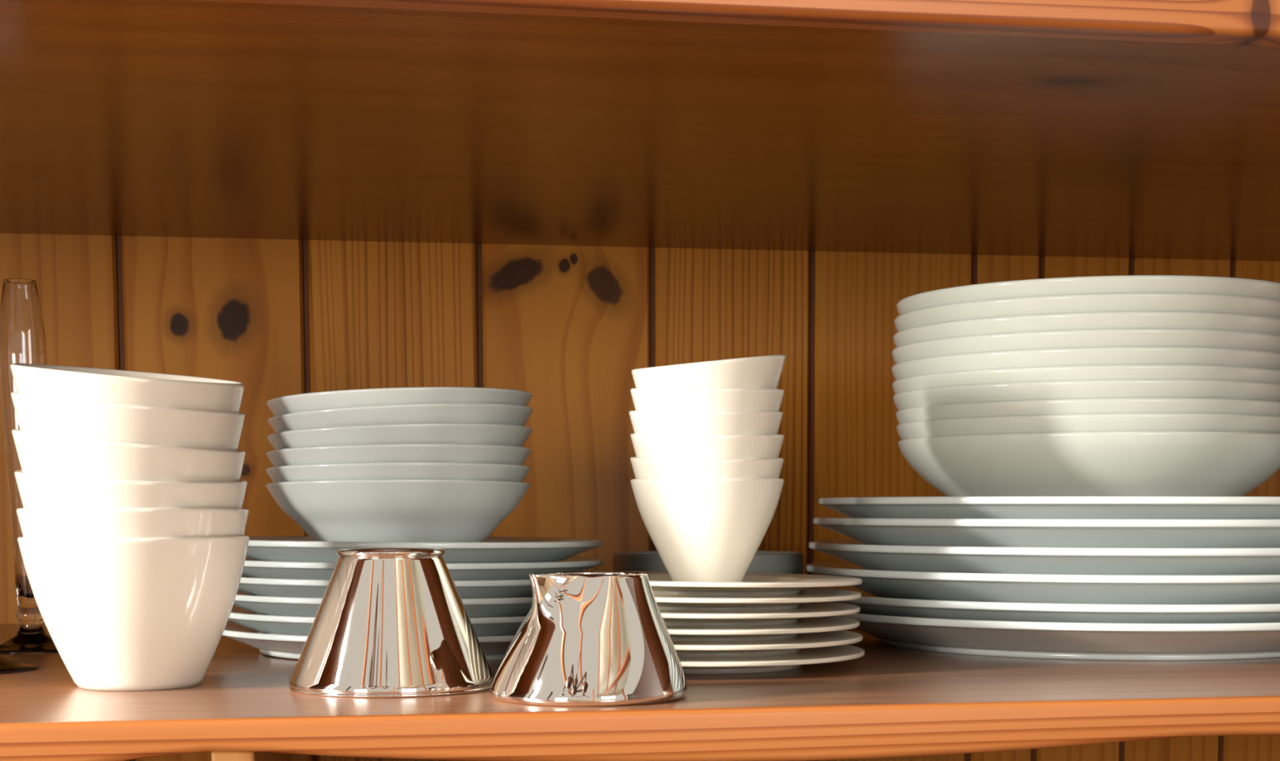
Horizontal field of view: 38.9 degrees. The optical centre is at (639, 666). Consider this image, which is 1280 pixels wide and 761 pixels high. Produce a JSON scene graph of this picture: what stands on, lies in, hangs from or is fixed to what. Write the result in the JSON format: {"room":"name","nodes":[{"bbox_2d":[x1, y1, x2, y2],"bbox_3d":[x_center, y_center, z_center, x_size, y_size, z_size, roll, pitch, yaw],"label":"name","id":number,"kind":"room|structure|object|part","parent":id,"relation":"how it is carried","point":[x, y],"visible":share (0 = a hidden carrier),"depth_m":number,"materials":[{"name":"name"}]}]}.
{"room":"kitchen","nodes":[
{"label":"kitchen","id":0,"kind":"room"},
{"bbox_3d":[0.181,1.302,-0.926,5.200,0.020,4.300,-1,5,-10],"label":"floor","id":1,"kind":"structure","parent":0,"visible":0},
{"bbox_2d":[0,0,1279,760],"bbox_3d":[0.028,0.317,0.792,1.590,1.647,0.476,-1,5,-10],"label":"tall cabinet","id":2,"kind":"object","parent":1,"relation":"on","point":[553,201],"visible":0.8,"depth_m":0.70,"materials":[{"name":"brown wood"}]},
{"bbox_2d":[0,655,39,673],"bbox_3d":[-0.243,-0.078,0.654,0.046,0.159,0.046,-1,5,-10],"label":"champagne flute","id":3,"kind":"object","parent":2,"relation":"on","point":[6,666],"visible":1,"depth_m":0.66,"materials":[{"name":"clear glass"}]},
{"bbox_2d":[0,278,57,653],"bbox_3d":[-0.253,-0.082,0.749,0.044,0.152,0.044,-1,5,-10],"label":"champagne flute","id":4,"kind":"object","parent":2,"relation":"on","point":[22,331],"visible":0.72,"depth_m":0.74,"materials":[{"name":"clear glass"}]},
{"bbox_2d":[17,534,249,690],"bbox_3d":[-0.166,-0.018,0.599,0.075,0.049,0.075,-1,5,-10],"label":"cup","id":5,"kind":"object","parent":2,"relation":"on","point":[123,613],"visible":0.98,"depth_m":0.57,"materials":[{"name":"white ceramic"}]},
{"bbox_2d":[16,506,248,537],"bbox_3d":[-0.166,-0.027,0.598,0.073,0.050,0.073,1,5,9],"label":"cup","id":6,"kind":"object","parent":5,"relation":"on","point":[76,522],"visible":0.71,"depth_m":0.56,"materials":[{"name":"white ceramic"}]},
{"bbox_2d":[13,469,247,508],"bbox_3d":[-0.166,-0.039,0.597,0.074,0.052,0.074,4,6,39],"label":"cup","id":7,"kind":"object","parent":6,"relation":"on","point":[36,491],"visible":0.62,"depth_m":0.56,"materials":[{"name":"white ceramic"}]},
{"bbox_2d":[11,428,245,482],"bbox_3d":[-0.167,-0.051,0.596,0.074,0.053,0.074,3,6,33],"label":"cup","id":8,"kind":"object","parent":7,"relation":"on","point":[38,453],"visible":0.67,"depth_m":0.56,"materials":[{"name":"white ceramic"}]},
{"bbox_2d":[10,391,244,450],"bbox_3d":[-0.167,-0.064,0.595,0.074,0.053,0.074,1,5,8],"label":"cup","id":9,"kind":"object","parent":8,"relation":"on","point":[43,414],"visible":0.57,"depth_m":0.56,"materials":[{"name":"white ceramic"}]},
{"bbox_2d":[9,363,244,413],"bbox_3d":[-0.167,-0.073,0.594,0.074,0.054,0.074,4,6,39],"label":"cup","id":10,"kind":"object","parent":9,"relation":"on","point":[131,387],"visible":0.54,"depth_m":0.56,"materials":[{"name":"white ceramic"}]},
{"bbox_2d":[222,620,515,660],"bbox_3d":[-0.095,-0.012,0.744,0.159,0.012,0.159,-3,6,-31],"label":"plate","id":11,"kind":"object","parent":2,"relation":"on","point":[284,646],"visible":0.16,"depth_m":0.69,"materials":[{"name":"grey ceramic"}]},
{"bbox_2d":[227,604,525,635],"bbox_3d":[-0.095,-0.019,0.744,0.159,0.012,0.159,1,5,14],"label":"plate","id":12,"kind":"object","parent":11,"relation":"on","point":[264,624],"visible":0.25,"depth_m":0.68,"materials":[{"name":"grey ceramic"}]},
{"bbox_2d":[233,589,533,617],"bbox_3d":[-0.095,-0.026,0.743,0.159,0.012,0.159,-4,6,-40],"label":"plate","id":13,"kind":"object","parent":12,"relation":"on","point":[260,605],"visible":0.29,"depth_m":0.68,"materials":[{"name":"grey ceramic"}]},
{"bbox_2d":[238,575,533,598],"bbox_3d":[-0.095,-0.033,0.743,0.159,0.012,0.159,2,5,21],"label":"plate","id":14,"kind":"object","parent":13,"relation":"on","point":[296,588],"visible":0.25,"depth_m":0.68,"materials":[{"name":"grey ceramic"}]},
{"bbox_2d":[241,555,602,580],"bbox_3d":[-0.095,-0.039,0.742,0.159,0.012,0.159,-2,5,-22],"label":"plate","id":15,"kind":"object","parent":14,"relation":"on","point":[253,568],"visible":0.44,"depth_m":0.68,"materials":[{"name":"grey ceramic"}]},
{"bbox_2d":[245,535,602,563],"bbox_3d":[-0.095,-0.047,0.741,0.159,0.012,0.159,-2,5,-22],"label":"plate","id":16,"kind":"object","parent":15,"relation":"on","point":[291,548],"visible":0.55,"depth_m":0.68,"materials":[{"name":"grey ceramic"}]},
{"bbox_2d":[265,479,530,542],"bbox_3d":[-0.098,-0.060,0.739,0.109,0.031,0.109,-1,5,-10],"label":"shallow bowl","id":17,"kind":"object","parent":16,"relation":"on","point":[368,510],"visible":0.8,"depth_m":0.70,"materials":[{"name":"white ceramic"}]},
{"bbox_2d":[265,462,530,482],"bbox_3d":[-0.098,-0.066,0.739,0.107,0.031,0.107,-3,5,-26],"label":"shallow bowl","id":18,"kind":"object","parent":17,"relation":"on","point":[371,470],"visible":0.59,"depth_m":0.69,"materials":[{"name":"white ceramic"}]},
{"bbox_2d":[266,443,531,466],"bbox_3d":[-0.098,-0.073,0.738,0.107,0.031,0.107,-5,7,-43],"label":"shallow bowl","id":19,"kind":"object","parent":18,"relation":"on","point":[414,452],"visible":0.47,"depth_m":0.69,"materials":[{"name":"white ceramic"}]},
{"bbox_2d":[266,422,532,449],"bbox_3d":[-0.097,-0.081,0.738,0.107,0.032,0.107,-2,5,-20],"label":"shallow bowl","id":20,"kind":"object","parent":19,"relation":"on","point":[428,433],"visible":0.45,"depth_m":0.69,"materials":[{"name":"white ceramic"}]},
{"bbox_2d":[267,403,533,432],"bbox_3d":[-0.097,-0.089,0.737,0.107,0.032,0.107,1,5,14],"label":"shallow bowl","id":21,"kind":"object","parent":20,"relation":"on","point":[420,413],"visible":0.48,"depth_m":0.69,"materials":[{"name":"white ceramic"}]},
{"bbox_2d":[266,386,532,416],"bbox_3d":[-0.097,-0.095,0.736,0.107,0.032,0.107,-2,5,-22],"label":"shallow bowl","id":22,"kind":"object","parent":21,"relation":"on","point":[404,395],"visible":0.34,"depth_m":0.69,"materials":[{"name":"white ceramic"}]},
{"bbox_2d":[288,547,494,697],"bbox_3d":[-0.080,-0.015,0.589,0.067,0.045,0.067,3,6,36],"label":"sugar bowl","id":23,"kind":"object","parent":2,"relation":"on","point":[388,622],"visible":0.98,"depth_m":0.57,"materials":[{"name":"silver metal"}]},
{"bbox_2d":[489,571,687,706],"bbox_3d":[-0.016,-0.010,0.559,0.061,0.038,0.061,-1,5,-7],"label":"jug","id":24,"kind":"object","parent":2,"relation":"on","point":[585,638],"visible":1,"depth_m":0.54,"materials":[{"name":"silver metal"}]},
{"bbox_2d":[0,0,1279,261],"bbox_3d":[0.027,-0.213,0.741,1.550,0.018,0.457,-1,5,-10],"label":"shelf","id":25,"kind":"object","parent":2,"relation":"attached to","point":[131,130],"depth_m":0.67,"materials":[{"name":"brown wood"}]},
{"bbox_2d":[0,623,1279,760],"bbox_3d":[0.028,0.000,0.759,1.550,0.016,0.457,-1,5,-10],"label":"shelf","id":26,"kind":"object","parent":2,"relation":"attached to","point":[889,700],"depth_m":0.54,"materials":[{"name":"brown wood"}]},
{"bbox_3d":[-0.013,-0.066,0.989,1.470,0.917,0.011,-1,5,-10],"label":"panel","id":27,"kind":"part","parent":2,"relation":"part of","materials":[{"name":"brown wood"}]},
{"bbox_2d":[613,550,803,573],"bbox_3d":[0.030,-0.032,0.809,0.085,0.038,0.085,-1,5,-10],"label":"bowl","id":28,"kind":"object","parent":2,"relation":"on","point":[763,561],"visible":0.16,"depth_m":0.78,"materials":[{"name":"grey ceramic"}]},
{"bbox_2d":[678,644,864,674],"bbox_3d":[0.024,-0.003,0.668,0.116,0.006,0.116,-1,5,-10],"label":"saucer","id":29,"kind":"object","parent":2,"relation":"on","point":[755,664],"visible":0.38,"depth_m":0.63,"materials":[{"name":"beige ceramic"}]},
{"bbox_2d":[671,630,862,657],"bbox_3d":[0.023,-0.009,0.668,0.119,0.007,0.119,-1,5,-10],"label":"saucer","id":30,"kind":"object","parent":29,"relation":"on","point":[818,639],"visible":0.34,"depth_m":0.63,"materials":[{"name":"beige ceramic"}]},
{"bbox_2d":[666,616,859,641],"bbox_3d":[0.022,-0.014,0.667,0.116,0.007,0.116,-1,5,-10],"label":"saucer","id":31,"kind":"object","parent":30,"relation":"on","point":[820,624],"visible":0.4,"depth_m":0.63,"materials":[{"name":"beige ceramic"}]},
{"bbox_2d":[659,601,860,626],"bbox_3d":[0.022,-0.019,0.667,0.116,0.007,0.116,-4,6,-40],"label":"saucer","id":32,"kind":"object","parent":31,"relation":"on","point":[771,617],"visible":0.52,"depth_m":0.63,"materials":[{"name":"beige ceramic"}]},
{"bbox_2d":[653,587,861,611],"bbox_3d":[0.023,-0.025,0.666,0.116,0.006,0.116,0,5,-10],"label":"saucer","id":33,"kind":"object","parent":32,"relation":"on","point":[664,602],"visible":0.44,"depth_m":0.63,"materials":[{"name":"beige ceramic"}]},
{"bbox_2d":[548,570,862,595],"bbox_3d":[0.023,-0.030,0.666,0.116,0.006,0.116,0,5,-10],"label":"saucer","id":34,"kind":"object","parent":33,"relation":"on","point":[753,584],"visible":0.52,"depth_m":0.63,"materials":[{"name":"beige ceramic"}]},
{"bbox_2d":[630,477,784,582],"bbox_3d":[0.025,-0.049,0.665,0.056,0.040,0.056,-3,6,-31],"label":"cup","id":35,"kind":"object","parent":34,"relation":"on","point":[701,529],"visible":0.92,"depth_m":0.65,"materials":[{"name":"beige ceramic"}]},
{"bbox_2d":[630,456,783,478],"bbox_3d":[0.025,-0.057,0.664,0.056,0.041,0.056,3,6,29],"label":"cup","id":36,"kind":"object","parent":35,"relation":"on","point":[642,468],"visible":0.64,"depth_m":0.64,"materials":[{"name":"beige ceramic"}]},
{"bbox_2d":[630,433,784,458],"bbox_3d":[0.025,-0.066,0.664,0.056,0.041,0.056,4,7,41],"label":"cup","id":37,"kind":"object","parent":36,"relation":"on","point":[645,445],"visible":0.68,"depth_m":0.64,"materials":[{"name":"beige ceramic"}]},
{"bbox_2d":[628,410,782,434],"bbox_3d":[0.024,-0.074,0.663,0.056,0.041,0.056,4,7,41],"label":"cup","id":38,"kind":"object","parent":37,"relation":"on","point":[664,422],"visible":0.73,"depth_m":0.64,"materials":[{"name":"beige ceramic"}]},
{"bbox_2d":[630,387,784,411],"bbox_3d":[0.025,-0.082,0.662,0.056,0.041,0.056,4,7,41],"label":"cup","id":39,"kind":"object","parent":38,"relation":"on","point":[757,399],"visible":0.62,"depth_m":0.64,"materials":[{"name":"beige ceramic"}]},
{"bbox_2d":[631,354,786,388],"bbox_3d":[0.025,-0.092,0.661,0.056,0.043,0.056,-3,6,-33],"label":"cup","id":40,"kind":"object","parent":39,"relation":"on","point":[758,371],"visible":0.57,"depth_m":0.64,"materials":[{"name":"beige ceramic"}]},
{"bbox_2d":[832,613,1279,660],"bbox_3d":[0.199,-0.018,0.779,0.259,0.016,0.259,-3,6,-33],"label":"dinner plate","id":41,"kind":"object","parent":2,"relation":"on","point":[1022,639],"visible":0.58,"depth_m":0.68,"materials":[{"name":"grey ceramic"}]},
{"bbox_2d":[811,585,1279,623],"bbox_3d":[0.199,-0.025,0.779,0.254,0.016,0.254,-5,7,-42],"label":"dinner plate","id":42,"kind":"object","parent":41,"relation":"on","point":[868,603],"visible":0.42,"depth_m":0.67,"materials":[{"name":"grey ceramic"}]},
{"bbox_2d":[806,560,1279,604],"bbox_3d":[0.199,-0.035,0.778,0.254,0.017,0.254,1,5,16],"label":"dinner plate","id":43,"kind":"object","parent":42,"relation":"on","point":[929,585],"visible":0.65,"depth_m":0.67,"materials":[{"name":"grey ceramic"}]},
{"bbox_2d":[808,538,1279,574],"bbox_3d":[0.199,-0.045,0.777,0.252,0.017,0.252,1,5,18],"label":"dinner plate","id":44,"kind":"object","parent":43,"relation":"on","point":[966,559],"visible":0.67,"depth_m":0.67,"materials":[{"name":"grey ceramic"}]},
{"bbox_2d":[812,516,1279,547],"bbox_3d":[0.199,-0.056,0.776,0.249,0.017,0.249,-3,6,-29],"label":"dinner plate","id":45,"kind":"object","parent":44,"relation":"on","point":[981,532],"visible":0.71,"depth_m":0.67,"materials":[{"name":"grey ceramic"}]},
{"bbox_2d":[817,496,1279,519],"bbox_3d":[0.199,-0.064,0.776,0.245,0.017,0.245,3,6,36],"label":"dinner plate","id":46,"kind":"object","parent":45,"relation":"on","point":[881,507],"visible":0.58,"depth_m":0.67,"materials":[{"name":"grey ceramic"}]},
{"bbox_2d":[897,431,1279,496],"bbox_3d":[0.193,-0.078,0.773,0.165,0.037,0.165,-3,6,-28],"label":"soup bowl","id":47,"kind":"object","parent":46,"relation":"on","point":[1086,463],"visible":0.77,"depth_m":0.71,"materials":[{"name":"white ceramic"}]},
{"bbox_2d":[896,413,1279,439],"bbox_3d":[0.192,-0.085,0.773,0.165,0.037,0.165,-3,6,-28],"label":"soup bowl","id":48,"kind":"object","parent":47,"relation":"on","point":[1082,422],"visible":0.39,"depth_m":0.70,"materials":[{"name":"white ceramic"}]},
{"bbox_2d":[895,397,1279,423],"bbox_3d":[0.192,-0.091,0.772,0.165,0.037,0.165,-3,6,-28],"label":"soup bowl","id":49,"kind":"object","parent":48,"relation":"on","point":[1112,405],"visible":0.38,"depth_m":0.70,"materials":[{"name":"white ceramic"}]},
{"bbox_2d":[893,378,1279,410],"bbox_3d":[0.191,-0.098,0.771,0.165,0.037,0.165,1,5,9],"label":"soup bowl","id":50,"kind":"object","parent":49,"relation":"on","point":[1122,388],"visible":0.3,"depth_m":0.70,"materials":[{"name":"white ceramic"}]},
{"bbox_2d":[892,364,1279,393],"bbox_3d":[0.190,-0.103,0.771,0.165,0.037,0.165,-3,6,-28],"label":"soup bowl","id":51,"kind":"object","parent":50,"relation":"on","point":[1125,371],"visible":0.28,"depth_m":0.70,"materials":[{"name":"white ceramic"}]},
{"bbox_2d":[891,346,1279,380],"bbox_3d":[0.190,-0.110,0.770,0.165,0.037,0.165,1,5,9],"label":"soup bowl","id":52,"kind":"object","parent":51,"relation":"on","point":[1132,354],"visible":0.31,"depth_m":0.70,"materials":[{"name":"white ceramic"}]},
{"bbox_2d":[891,328,1279,364],"bbox_3d":[0.190,-0.117,0.769,0.165,0.037,0.165,1,5,9],"label":"soup bowl","id":53,"kind":"object","parent":52,"relation":"on","point":[1113,337],"visible":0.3,"depth_m":0.69,"materials":[{"name":"white ceramic"}]},
{"bbox_2d":[893,311,1279,346],"bbox_3d":[0.191,-0.123,0.769,0.165,0.037,0.165,-3,6,-28],"label":"soup bowl","id":54,"kind":"object","parent":53,"relation":"on","point":[1118,319],"visible":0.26,"depth_m":0.69,"materials":[{"name":"white ceramic"}]},
{"bbox_2d":[893,293,1279,332],"bbox_3d":[0.191,-0.130,0.768,0.165,0.037,0.165,-3,6,-28],"label":"soup bowl","id":55,"kind":"object","parent":54,"relation":"on","point":[1097,302],"visible":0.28,"depth_m":0.69,"materials":[{"name":"white ceramic"}]},
{"bbox_2d":[896,275,1279,315],"bbox_3d":[0.192,-0.136,0.768,0.165,0.037,0.165,-3,6,-28],"label":"soup bowl","id":56,"kind":"object","parent":55,"relation":"on","point":[1112,283],"visible":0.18,"depth_m":0.69,"materials":[{"name":"white ceramic"}]}
]}

